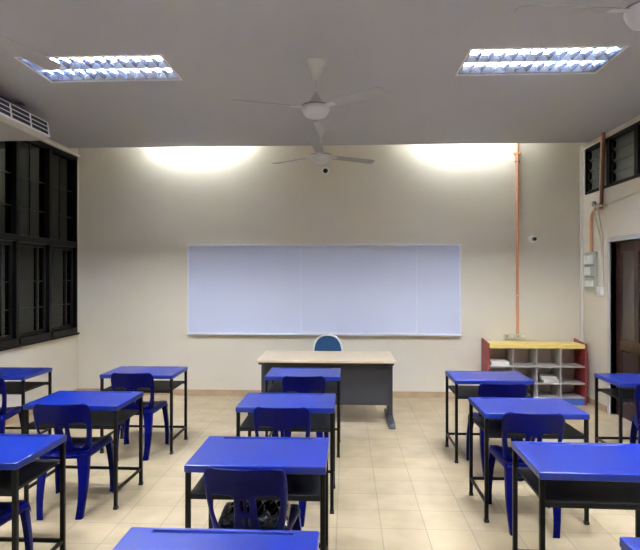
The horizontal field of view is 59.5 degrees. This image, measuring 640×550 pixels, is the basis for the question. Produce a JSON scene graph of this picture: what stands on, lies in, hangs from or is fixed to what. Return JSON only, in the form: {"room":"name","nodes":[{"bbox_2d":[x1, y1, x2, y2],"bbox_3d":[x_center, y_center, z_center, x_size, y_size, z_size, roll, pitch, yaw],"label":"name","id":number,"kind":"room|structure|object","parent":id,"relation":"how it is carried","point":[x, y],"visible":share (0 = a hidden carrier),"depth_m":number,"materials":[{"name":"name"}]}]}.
{"room":"classroom","nodes":[
{"label":"classroom","id":0,"kind":"room"},
{"bbox_2d":[0,139,77,407],"bbox_3d":[-3.749,-0.260,3.448,0.150,3.907,9.140,0,0,3],"label":"wall","id":1,"kind":"structure","parent":0,"point":[61,355],"depth_m":7.22,"materials":[{"name":"paint"}]},
{"bbox_2d":[0,141,17,348],"bbox_3d":[-3.583,-0.433,6.159,0.130,2.488,0.722,0,0,3],"label":"window","id":2,"kind":"structure","parent":1,"relation":"in","point":[8,149],"depth_m":6.44,"materials":[{"name":"black"}]},
{"bbox_2d":[18,141,50,344],"bbox_3d":[-3.550,-0.432,6.880,0.130,2.488,0.722,0,0,3],"label":"window","id":3,"kind":"structure","parent":1,"relation":"in","point":[34,157],"depth_m":6.98,"materials":[{"name":"black glass"}]},
{"bbox_2d":[0,332,79,350],"bbox_3d":[-3.532,0.827,6.119,0.035,0.028,3.740,0,0,3],"label":"trim","id":4,"kind":"structure","parent":1,"relation":"attached to","point":[77,333],"depth_m":6.88,"materials":[{"name":"black metal"}]},
{"bbox_2d":[5,388,77,425],"bbox_3d":[-3.668,1.652,3.435,0.012,0.082,9.128,0,0,3],"label":"baseboard","id":5,"kind":"structure","parent":1,"relation":"attached to","point":[15,418],"depth_m":6.46,"materials":[{"name":"tile"}]},
{"bbox_2d":[42,140,79,156],"bbox_3d":[-3.525,-1.695,6.118,0.050,0.025,3.730,0,0,3],"label":"trim","id":6,"kind":"structure","parent":1,"relation":"attached to","point":[45,141],"depth_m":7.46,"materials":[{"name":"white paint"}]},
{"bbox_2d":[51,146,77,337],"bbox_3d":[-3.516,-0.430,7.601,0.130,2.488,0.722,0,0,3],"label":"window","id":7,"kind":"structure","parent":1,"relation":"in","point":[64,166],"depth_m":7.70,"materials":[{"name":"black glass"}]},
{"bbox_2d":[0,395,637,549],"bbox_3d":[-0.153,1.743,3.277,7.450,0.100,9.540,0,0,3],"label":"floor","id":8,"kind":"structure","parent":0,"point":[400,488],"depth_m":4.38,"materials":[{"name":"tile"}]},
{"bbox_2d":[0,378,20,433],"bbox_3d":[-2.998,1.295,5.093,0.450,0.802,0.539,0,0,-9],"label":"plastic chair","id":9,"kind":"object","parent":8,"relation":"on","point":[6,412],"visible":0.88,"depth_m":4.98,"materials":[{"name":"blue plastic"}]},
{"bbox_2d":[0,500,32,549],"bbox_3d":[-1.829,1.291,2.866,0.450,0.802,0.539,0,0,3],"label":"plastic chair","id":10,"kind":"object","parent":8,"relation":"on","point":[24,506],"visible":0.88,"depth_m":3.07,"materials":[{"name":"blue plastic"}]},
{"bbox_2d":[0,367,51,433],"bbox_3d":[-3.102,1.322,5.493,0.705,0.750,0.510,0,0,3],"label":"school desk","id":11,"kind":"object","parent":8,"relation":"on","point":[7,373],"visible":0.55,"depth_m":5.48,"materials":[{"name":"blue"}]},
{"bbox_2d":[0,381,48,394],"bbox_3d":[-3.102,1.105,5.494,0.654,0.028,0.490,0,0,3],"label":"shelf","id":12,"kind":"object","parent":11,"relation":"attached to","point":[13,388],"depth_m":5.48,"materials":[{"name":"black metal"}]},
{"bbox_2d":[0,434,66,549],"bbox_3d":[-1.859,1.317,3.074,0.705,0.750,0.510,0,0,3],"label":"school desk","id":13,"kind":"object","parent":8,"relation":"on","point":[19,465],"visible":1,"depth_m":3.10,"materials":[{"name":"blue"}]},
{"bbox_2d":[0,459,59,496],"bbox_3d":[-1.859,1.101,3.074,0.654,0.028,0.490,0,0,3],"label":"shelf","id":14,"kind":"object","parent":13,"relation":"attached to","point":[31,471],"depth_m":3.05,"materials":[{"name":"black metal"}]},
{"bbox_2d":[33,403,113,520],"bbox_3d":[-1.814,1.293,4.112,0.450,0.802,0.539,0,0,-2],"label":"plastic chair","id":15,"kind":"object","parent":8,"relation":"on","point":[81,449],"visible":0.74,"depth_m":3.92,"materials":[{"name":"blue plastic"}]},
{"bbox_2d":[23,391,143,509],"bbox_3d":[-1.797,1.320,4.311,0.705,0.750,0.510,0,0,4],"label":"school desk","id":16,"kind":"object","parent":8,"relation":"on","point":[105,407],"visible":0.74,"depth_m":4.22,"materials":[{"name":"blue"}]},
{"bbox_2d":[27,409,138,428],"bbox_3d":[-1.797,1.103,4.311,0.654,0.028,0.490,0,0,4],"label":"shelf","id":17,"kind":"object","parent":16,"relation":"attached to","point":[100,419],"depth_m":4.16,"materials":[{"name":"black metal"}]},
{"bbox_2d":[111,373,168,460],"bbox_3d":[-1.732,1.296,5.354,0.450,0.802,0.539,0,0,0],"label":"plastic chair","id":18,"kind":"object","parent":8,"relation":"on","point":[130,381],"visible":0.68,"depth_m":5.16,"materials":[{"name":"blue plastic"}]},
{"bbox_2d":[100,366,187,454],"bbox_3d":[-1.731,1.322,5.557,0.705,0.750,0.510,0,0,3],"label":"school desk","id":19,"kind":"object","parent":8,"relation":"on","point":[158,372],"visible":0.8,"depth_m":5.50,"materials":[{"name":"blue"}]},
{"bbox_2d":[103,380,184,392],"bbox_3d":[-1.731,1.105,5.557,0.654,0.028,0.490,0,0,3],"label":"shelf","id":20,"kind":"object","parent":19,"relation":"attached to","point":[160,386],"depth_m":5.38,"materials":[{"name":"black metal"}]},
{"bbox_2d":[112,527,318,549],"bbox_3d":[-0.366,1.315,1.823,0.705,0.750,0.510,0,0,3],"label":"school desk","id":21,"kind":"object","parent":8,"relation":"on","point":[136,538],"visible":1,"depth_m":1.99,"materials":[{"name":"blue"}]},
{"bbox_2d":[204,467,301,530],"bbox_3d":[-0.335,1.291,2.817,0.450,0.802,0.539,0,0,5],"label":"plastic chair","id":22,"kind":"object","parent":8,"relation":"on","point":[243,485],"visible":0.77,"depth_m":2.60,"materials":[{"name":"blue plastic"}]},
{"bbox_2d":[218,500,290,527],"bbox_3d":[-0.322,1.204,2.881,0.350,0.071,0.272,0,0,6],"label":"plastic bag","id":23,"kind":"object","parent":22,"relation":"on","point":[268,512],"visible":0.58,"depth_m":2.80,"materials":[{"name":"black plastic"}]},
{"bbox_2d":[184,436,328,549],"bbox_3d":[-0.311,1.317,3.011,0.705,0.750,0.510,0,0,3],"label":"school desk","id":24,"kind":"object","parent":8,"relation":"on","point":[303,460],"visible":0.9,"depth_m":2.88,"materials":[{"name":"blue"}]},
{"bbox_2d":[190,474,319,500],"bbox_3d":[-0.311,1.100,3.012,0.654,0.028,0.490,0,0,3],"label":"shelf","id":25,"kind":"object","parent":24,"relation":"attached to","point":[301,487],"depth_m":2.82,"materials":[{"name":"black metal"}]},
{"bbox_2d":[253,407,310,526],"bbox_3d":[-0.249,1.293,4.014,0.450,0.802,0.539,0,0,4],"label":"plastic chair","id":26,"kind":"object","parent":8,"relation":"on","point":[281,419],"visible":0.4,"depth_m":3.79,"materials":[{"name":"blue plastic"}]},
{"bbox_2d":[236,393,335,513],"bbox_3d":[-0.239,1.320,4.233,0.705,0.750,0.510,0,0,3],"label":"school desk","id":27,"kind":"object","parent":8,"relation":"on","point":[321,406],"visible":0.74,"depth_m":4.08,"materials":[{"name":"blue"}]},
{"bbox_2d":[240,413,329,431],"bbox_3d":[-0.239,1.103,4.234,0.654,0.028,0.490,0,0,3],"label":"shelf","id":28,"kind":"object","parent":27,"relation":"attached to","point":[320,422],"depth_m":4.05,"materials":[{"name":"black metal"}]},
{"bbox_2d":[265,368,340,457],"bbox_3d":[-0.153,1.322,5.464,0.705,0.750,0.510,0,0,3],"label":"school desk","id":29,"kind":"object","parent":8,"relation":"on","point":[330,374],"visible":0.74,"depth_m":5.33,"materials":[{"name":"blue plastic"}]},
{"bbox_2d":[268,382,336,394],"bbox_3d":[-0.153,1.105,5.465,0.654,0.028,0.490,0,0,3],"label":"shelf","id":30,"kind":"object","parent":29,"relation":"attached to","point":[331,387],"depth_m":5.38,"materials":[{"name":"black metal"}]},
{"bbox_2d":[282,376,328,437],"bbox_3d":[-0.144,1.295,5.191,0.450,0.802,0.539,0,0,1],"label":"plastic chair","id":31,"kind":"object","parent":8,"relation":"on","point":[289,383],"visible":0.38,"depth_m":4.96,"materials":[{"name":"blue plastic"}]},
{"bbox_2d":[256,351,395,428],"bbox_3d":[0.081,1.324,6.601,1.550,0.750,0.820,0,0,3],"label":"desk","id":32,"kind":"object","parent":8,"relation":"on","point":[366,377],"visible":0.74,"depth_m":6.35,"materials":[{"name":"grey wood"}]},
{"bbox_2d":[313,334,342,416],"bbox_3d":[0.089,1.232,6.986,0.410,0.940,0.552,0,0,3],"label":"chair","id":33,"kind":"object","parent":8,"relation":"on","point":[325,342],"visible":0.3,"depth_m":7.21,"materials":[{"name":"blue plastic"}]},
{"bbox_2d":[445,371,533,462],"bbox_3d":[1.578,1.321,5.276,0.705,0.750,0.510,0,0,3],"label":"school desk","id":34,"kind":"object","parent":8,"relation":"on","point":[458,377],"visible":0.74,"depth_m":5.17,"materials":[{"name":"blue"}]},
{"bbox_2d":[448,385,530,398],"bbox_3d":[1.578,1.104,5.276,0.654,0.028,0.490,0,0,3],"label":"shelf","id":35,"kind":"object","parent":34,"relation":"attached to","point":[464,392],"depth_m":5.24,"materials":[{"name":"black metal"}]},
{"bbox_2d":[466,383,526,481],"bbox_3d":[1.536,1.295,4.852,0.450,0.802,0.539,0,0,6],"label":"plastic chair","id":36,"kind":"object","parent":8,"relation":"on","point":[484,389],"visible":0.26,"depth_m":4.63,"materials":[{"name":"blue plastic"}]},
{"bbox_2d":[489,412,564,538],"bbox_3d":[1.419,1.293,3.857,0.450,0.802,0.539,0,0,7],"label":"plastic chair","id":37,"kind":"object","parent":8,"relation":"on","point":[534,425],"visible":0.53,"depth_m":3.65,"materials":[{"name":"blue plastic"}]},
{"bbox_2d":[468,397,589,524],"bbox_3d":[1.487,1.319,4.060,0.705,0.750,0.510,0,0,3],"label":"school desk","id":38,"kind":"object","parent":8,"relation":"on","point":[492,410],"visible":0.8,"depth_m":3.94,"materials":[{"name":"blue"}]},
{"bbox_2d":[473,416,584,438],"bbox_3d":[1.487,1.102,4.060,0.654,0.028,0.490,0,0,3],"label":"shelf","id":39,"kind":"object","parent":38,"relation":"attached to","point":[495,425],"depth_m":3.84,"materials":[{"name":"black metal"}]},
{"bbox_2d":[481,338,586,404],"bbox_3d":[2.851,1.283,7.509,1.270,0.835,0.370,0,0,3],"label":"shelving unit","id":40,"kind":"object","parent":8,"relation":"on","point":[567,361],"visible":0.73,"depth_m":7.49,"materials":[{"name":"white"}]},
{"bbox_2d":[490,363,508,365],"bbox_3d":[2.380,1.178,7.508,0.236,0.029,0.306,0,0,4],"label":"paper stack","id":41,"kind":"object","parent":40,"relation":"on","point":[491,364],"visible":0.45,"depth_m":7.36,"materials":[{"name":"white paper"}]},
{"bbox_2d":[490,358,508,363],"bbox_3d":[2.377,1.152,7.507,0.236,0.023,0.306,0,0,4],"label":"paper stack","id":42,"kind":"object","parent":41,"relation":"on","point":[492,360],"visible":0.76,"depth_m":7.41,"materials":[{"name":"white paper"}]},
{"bbox_2d":[490,362,584,367],"bbox_3d":[2.851,1.203,7.503,1.226,0.018,0.346,0,0,3],"label":"shelf","id":43,"kind":"object","parent":40,"relation":"attached to","point":[516,364],"depth_m":7.39,"materials":[{"name":"grey wood"}]},
{"bbox_2d":[539,379,558,382],"bbox_3d":[3.036,1.396,7.491,0.206,0.033,0.296,0,0,-1],"label":"paper stack","id":44,"kind":"object","parent":40,"relation":"on","point":[557,380],"visible":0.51,"depth_m":7.35,"materials":[{"name":"white paper"}]},
{"bbox_3d":[3.019,1.369,7.486,0.206,0.021,0.296,0,0,6],"label":"paper stack","id":45,"kind":"object","parent":44,"relation":"on","visible":0},
{"bbox_2d":[538,373,556,378],"bbox_3d":[3.017,1.349,7.478,0.206,0.017,0.296,0,0,7],"label":"paper stack","id":46,"kind":"object","parent":45,"relation":"on","point":[541,375],"visible":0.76,"depth_m":7.40,"materials":[{"name":"white paper"}]},
{"bbox_2d":[527,392,584,398],"bbox_3d":[2.851,1.608,7.502,1.226,0.015,0.346,0,0,3],"label":"shelf","id":47,"kind":"object","parent":40,"relation":"attached to","point":[565,395],"depth_m":7.44,"materials":[{"name":"grey wood"}]},
{"bbox_2d":[534,379,584,384],"bbox_3d":[2.851,1.423,7.502,1.226,0.018,0.346,0,0,3],"label":"shelf","id":48,"kind":"object","parent":40,"relation":"attached to","point":[564,381],"depth_m":7.35,"materials":[{"name":"grey wood"}]},
{"bbox_2d":[511,441,639,549],"bbox_3d":[1.419,1.317,2.902,0.705,0.750,0.510,0,0,4],"label":"school desk","id":49,"kind":"object","parent":8,"relation":"on","point":[561,474],"visible":1,"depth_m":2.83,"materials":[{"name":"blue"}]},
{"bbox_2d":[517,467,639,509],"bbox_3d":[1.419,1.100,2.902,0.654,0.028,0.490,0,0,4],"label":"shelf","id":50,"kind":"object","parent":49,"relation":"attached to","point":[558,493],"depth_m":2.78,"materials":[{"name":"black metal"}]},
{"bbox_2d":[594,373,639,442],"bbox_3d":[2.983,1.321,5.132,0.705,0.750,0.510,0,0,3],"label":"school desk","id":51,"kind":"object","parent":8,"relation":"on","point":[621,380],"visible":0.66,"depth_m":5.17,"materials":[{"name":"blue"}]},
{"bbox_2d":[598,388,639,402],"bbox_3d":[2.983,1.104,5.133,0.654,0.028,0.490,0,0,3],"label":"shelf","id":52,"kind":"object","parent":51,"relation":"attached to","point":[628,396],"depth_m":5.15,"materials":[{"name":"black metal"}]},
{"bbox_2d":[619,537,639,549],"bbox_3d":[1.416,1.315,1.744,0.705,0.750,0.510,0,0,3],"label":"school desk","id":53,"kind":"object","parent":8,"relation":"on","point":[626,543],"visible":1,"depth_m":1.98,"materials":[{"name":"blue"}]},
{"bbox_2d":[630,384,639,443],"bbox_3d":[2.874,1.294,4.722,0.450,0.802,0.539,0,0,28],"label":"plastic chair","id":54,"kind":"object","parent":8,"relation":"on","point":[635,425],"visible":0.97,"depth_m":4.68,"materials":[{"name":"blue plastic"}]},
{"bbox_2d":[0,0,639,147],"bbox_3d":[-0.161,-1.784,3.104,7.250,0.040,8.980,0,0,3],"label":"ceiling","id":55,"kind":"structure","parent":0,"point":[222,51],"depth_m":4.94,"materials":[{"name":"paint"}]},
{"bbox_2d":[0,98,49,140],"bbox_3d":[-3.252,-1.602,5.319,0.670,0.317,1.420,0,0,3],"label":"air conditioner","id":56,"kind":"object","parent":55,"relation":"hanging from","point":[16,124],"visible":1,"depth_m":5.63,"materials":[{"name":"grey plastic"}]},
{"bbox_2d":[0,34,61,69],"bbox_3d":[-1.899,-1.531,3.196,1.256,0.466,1.088,0,0,16],"label":"ceiling fan","id":57,"kind":"object","parent":55,"relation":"hanging from","point":[7,43],"visible":1,"depth_m":3.48,"materials":[{"name":"grey"}]},
{"bbox_2d":[14,54,182,82],"bbox_3d":[-1.860,-1.817,4.795,1.212,0.119,0.592,0,0,3],"label":"ceiling light","id":58,"kind":"object","parent":55,"relation":"attached to","point":[153,67],"visible":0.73,"depth_m":4.85,"materials":[{"name":"white metal"}]},
{"bbox_2d":[230,58,387,130],"bbox_3d":[0.079,-1.529,4.514,1.088,0.466,1.256,0,0,43],"label":"ceiling fan","id":59,"kind":"object","parent":55,"relation":"hanging from","point":[316,109],"visible":1,"depth_m":4.54,"materials":[{"name":"white metal"}]},
{"bbox_2d":[272,121,373,163],"bbox_3d":[0.151,-1.525,6.546,1.088,0.466,1.256,0,0,-25],"label":"ceiling fan","id":60,"kind":"object","parent":55,"relation":"hanging from","point":[320,156],"visible":0.91,"depth_m":6.44,"materials":[{"name":"grey"}]},
{"bbox_2d":[455,46,628,75],"bbox_3d":[1.786,-1.817,4.625,1.212,0.119,0.592,0,0,3],"label":"ceiling light","id":61,"kind":"object","parent":55,"relation":"attached to","point":[583,59],"visible":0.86,"depth_m":4.65,"materials":[{"name":"white metal"}]},
{"bbox_2d":[513,0,639,60],"bbox_3d":[1.790,-1.532,3.064,1.256,0.466,1.088,0,0,28],"label":"ceiling fan","id":62,"kind":"object","parent":55,"relation":"hanging from","point":[631,13],"visible":1,"depth_m":2.91,"materials":[{"name":"grey"}]},
{"bbox_2d":[78,143,580,391],"bbox_3d":[0.062,-0.252,7.921,7.450,3.907,0.150,0,0,3],"label":"wall","id":63,"kind":"structure","parent":0,"point":[140,209],"depth_m":7.86,"materials":[{"name":"paint"}]},
{"bbox_2d":[78,388,454,397],"bbox_3d":[0.059,1.660,7.837,7.050,0.082,0.012,0,0,3],"label":"baseboard","id":64,"kind":"structure","parent":63,"relation":"attached to","point":[175,391],"depth_m":7.89,"materials":[{"name":"tile"}]},
{"bbox_2d":[187,244,460,335],"bbox_3d":[0.036,0.205,7.809,3.818,1.262,0.074,0,0,3],"label":"whiteboard","id":65,"kind":"object","parent":63,"relation":"attached to","point":[284,289],"visible":1,"depth_m":7.79,"materials":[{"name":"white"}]},
{"bbox_2d":[321,166,329,175],"bbox_3d":[0.076,-1.456,7.830,0.124,0.124,0.034,0,0,3],"label":"wall sensor","id":66,"kind":"object","parent":63,"relation":"attached to","point":[325,170],"visible":1,"depth_m":7.83,"materials":[{"name":"white plastic"}]},
{"bbox_2d":[504,333,514,338],"bbox_3d":[2.605,0.841,7.706,0.140,0.070,0.040,0,0,3],"label":"wall socket","id":67,"kind":"object","parent":63,"relation":"attached to","point":[506,335],"visible":1,"depth_m":7.69,"materials":[{"name":"beige plastic"}]},
{"bbox_2d":[513,143,521,333],"bbox_3d":[2.715,-0.523,7.700,0.100,2.667,0.045,0,0,3],"label":"conduit","id":68,"kind":"object","parent":63,"relation":"attached to","point":[517,153],"visible":0.96,"depth_m":7.68,"materials":[{"name":"brown"}]},
{"bbox_2d":[515,333,525,338],"bbox_3d":[2.755,0.841,7.699,0.140,0.070,0.040,0,0,3],"label":"wall socket","id":69,"kind":"object","parent":63,"relation":"attached to","point":[517,336],"visible":1,"depth_m":7.68,"materials":[{"name":"beige plastic"}]},
{"bbox_2d":[528,235,536,242],"bbox_3d":[2.919,-0.495,7.668,0.104,0.104,0.090,0,0,3],"label":"security camera","id":70,"kind":"object","parent":63,"relation":"attached to","point":[532,238],"visible":1,"depth_m":7.67,"materials":[{"name":"white plastic"}]},
{"bbox_2d":[581,115,639,414],"bbox_3d":[3.443,-0.261,3.114,0.150,3.907,9.140,0,0,3],"label":"wall","id":71,"kind":"structure","parent":0,"point":[621,217],"depth_m":7.01,"materials":[{"name":"paint"}]},
{"bbox_2d":[580,146,582,341],"bbox_3d":[3.563,-0.069,7.628,0.028,3.370,0.040,0,0,3],"label":"cable trunking","id":72,"kind":"object","parent":71,"relation":"attached to","point":[581,147],"visible":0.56,"depth_m":7.61,"materials":[{"name":"white plastic"}]},
{"bbox_2d":[584,252,597,290],"bbox_3d":[3.534,-0.050,7.334,0.060,0.500,0.330,0,0,3],"label":"switchboard","id":73,"kind":"object","parent":71,"relation":"attached to","point":[590,258],"visible":1,"depth_m":7.28,"materials":[{"name":"grey plastic"}]},
{"bbox_2d":[585,138,607,194],"bbox_3d":[3.600,-1.380,7.192,0.115,0.610,0.663,0,0,3],"label":"window","id":74,"kind":"structure","parent":71,"relation":"in","point":[592,153],"depth_m":7.35,"materials":[{"name":"black glass"}]},
{"bbox_2d":[587,396,606,412],"bbox_3d":[3.362,1.652,3.108,0.012,0.082,9.128,0,0,3],"label":"baseboard","id":75,"kind":"structure","parent":71,"relation":"attached to","point":[591,401],"depth_m":7.12,"materials":[{"name":"tile"}]},
{"bbox_2d":[590,207,603,251],"bbox_3d":[3.536,-0.582,7.169,0.038,0.564,0.330,0,0,3],"label":"conduit","id":76,"kind":"object","parent":71,"relation":"attached to","point":[592,211],"visible":0.91,"depth_m":7.30,"materials":[{"name":"brown"}]},
{"bbox_2d":[594,204,601,285],"bbox_3d":[3.524,-0.381,7.102,0.027,1.041,0.120,0,0,-21],"label":"cable","id":77,"kind":"object","parent":71,"relation":"attached to","point":[594,204],"visible":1,"depth_m":7.05,"materials":[{"name":"beige plastic"}]},
{"bbox_2d":[596,286,603,295],"bbox_3d":[3.521,0.202,7.044,0.058,0.115,0.110,0,0,3],"label":"junction box","id":78,"kind":"object","parent":71,"relation":"attached to","point":[600,290],"visible":1,"depth_m":7.00,"materials":[{"name":"white plastic"}]},
{"bbox_2d":[597,203,602,285],"bbox_3d":[3.517,-0.381,7.030,0.072,1.040,0.023,0,0,41],"label":"cable","id":79,"kind":"object","parent":71,"relation":"attached to","point":[597,203],"visible":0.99,"depth_m":7.01,"materials":[{"name":"beige plastic"}]},
{"bbox_2d":[597,132,606,207],"bbox_3d":[3.509,-1.293,6.961,0.074,0.929,0.150,0,0,3],"label":"conduit","id":80,"kind":"object","parent":71,"relation":"attached to","point":[602,141],"visible":1,"depth_m":6.93,"materials":[{"name":"brown metal"}]},
{"bbox_2d":[582,119,639,149],"bbox_3d":[3.462,-1.704,5.268,0.012,0.014,4.840,0,0,3],"label":"trim","id":81,"kind":"structure","parent":71,"relation":"attached to","point":[638,119],"depth_m":6.70,"materials":[{"name":"white paint"}]},
{"bbox_2d":[608,123,635,186],"bbox_3d":[3.569,-1.381,6.529,0.115,0.610,0.663,0,0,3],"label":"window","id":82,"kind":"structure","parent":71,"relation":"in","point":[626,136],"depth_m":6.60,"materials":[{"name":"black glass"}]},
{"bbox_2d":[607,233,639,421],"bbox_3d":[3.569,0.621,6.340,0.138,2.155,1.070,0,0,3],"label":"door","id":83,"kind":"structure","parent":71,"relation":"in","point":[627,261],"depth_m":6.60,"materials":[{"name":"brown paint"}]},
{"bbox_2d":[607,191,639,204],"bbox_3d":[3.447,-0.909,4.997,0.014,0.084,3.900,0,0,3],"label":"cable","id":84,"kind":"object","parent":71,"relation":"attached to","point":[638,191],"visible":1,"depth_m":6.46,"materials":[{"name":"beige plastic"}]},
{"bbox_2d":[636,121,639,177],"bbox_3d":[3.538,-1.383,5.866,0.115,0.610,0.663,0,0,3],"label":"window","id":85,"kind":"structure","parent":71,"relation":"in","point":[638,122],"depth_m":6.16,"materials":[{"name":"black"}]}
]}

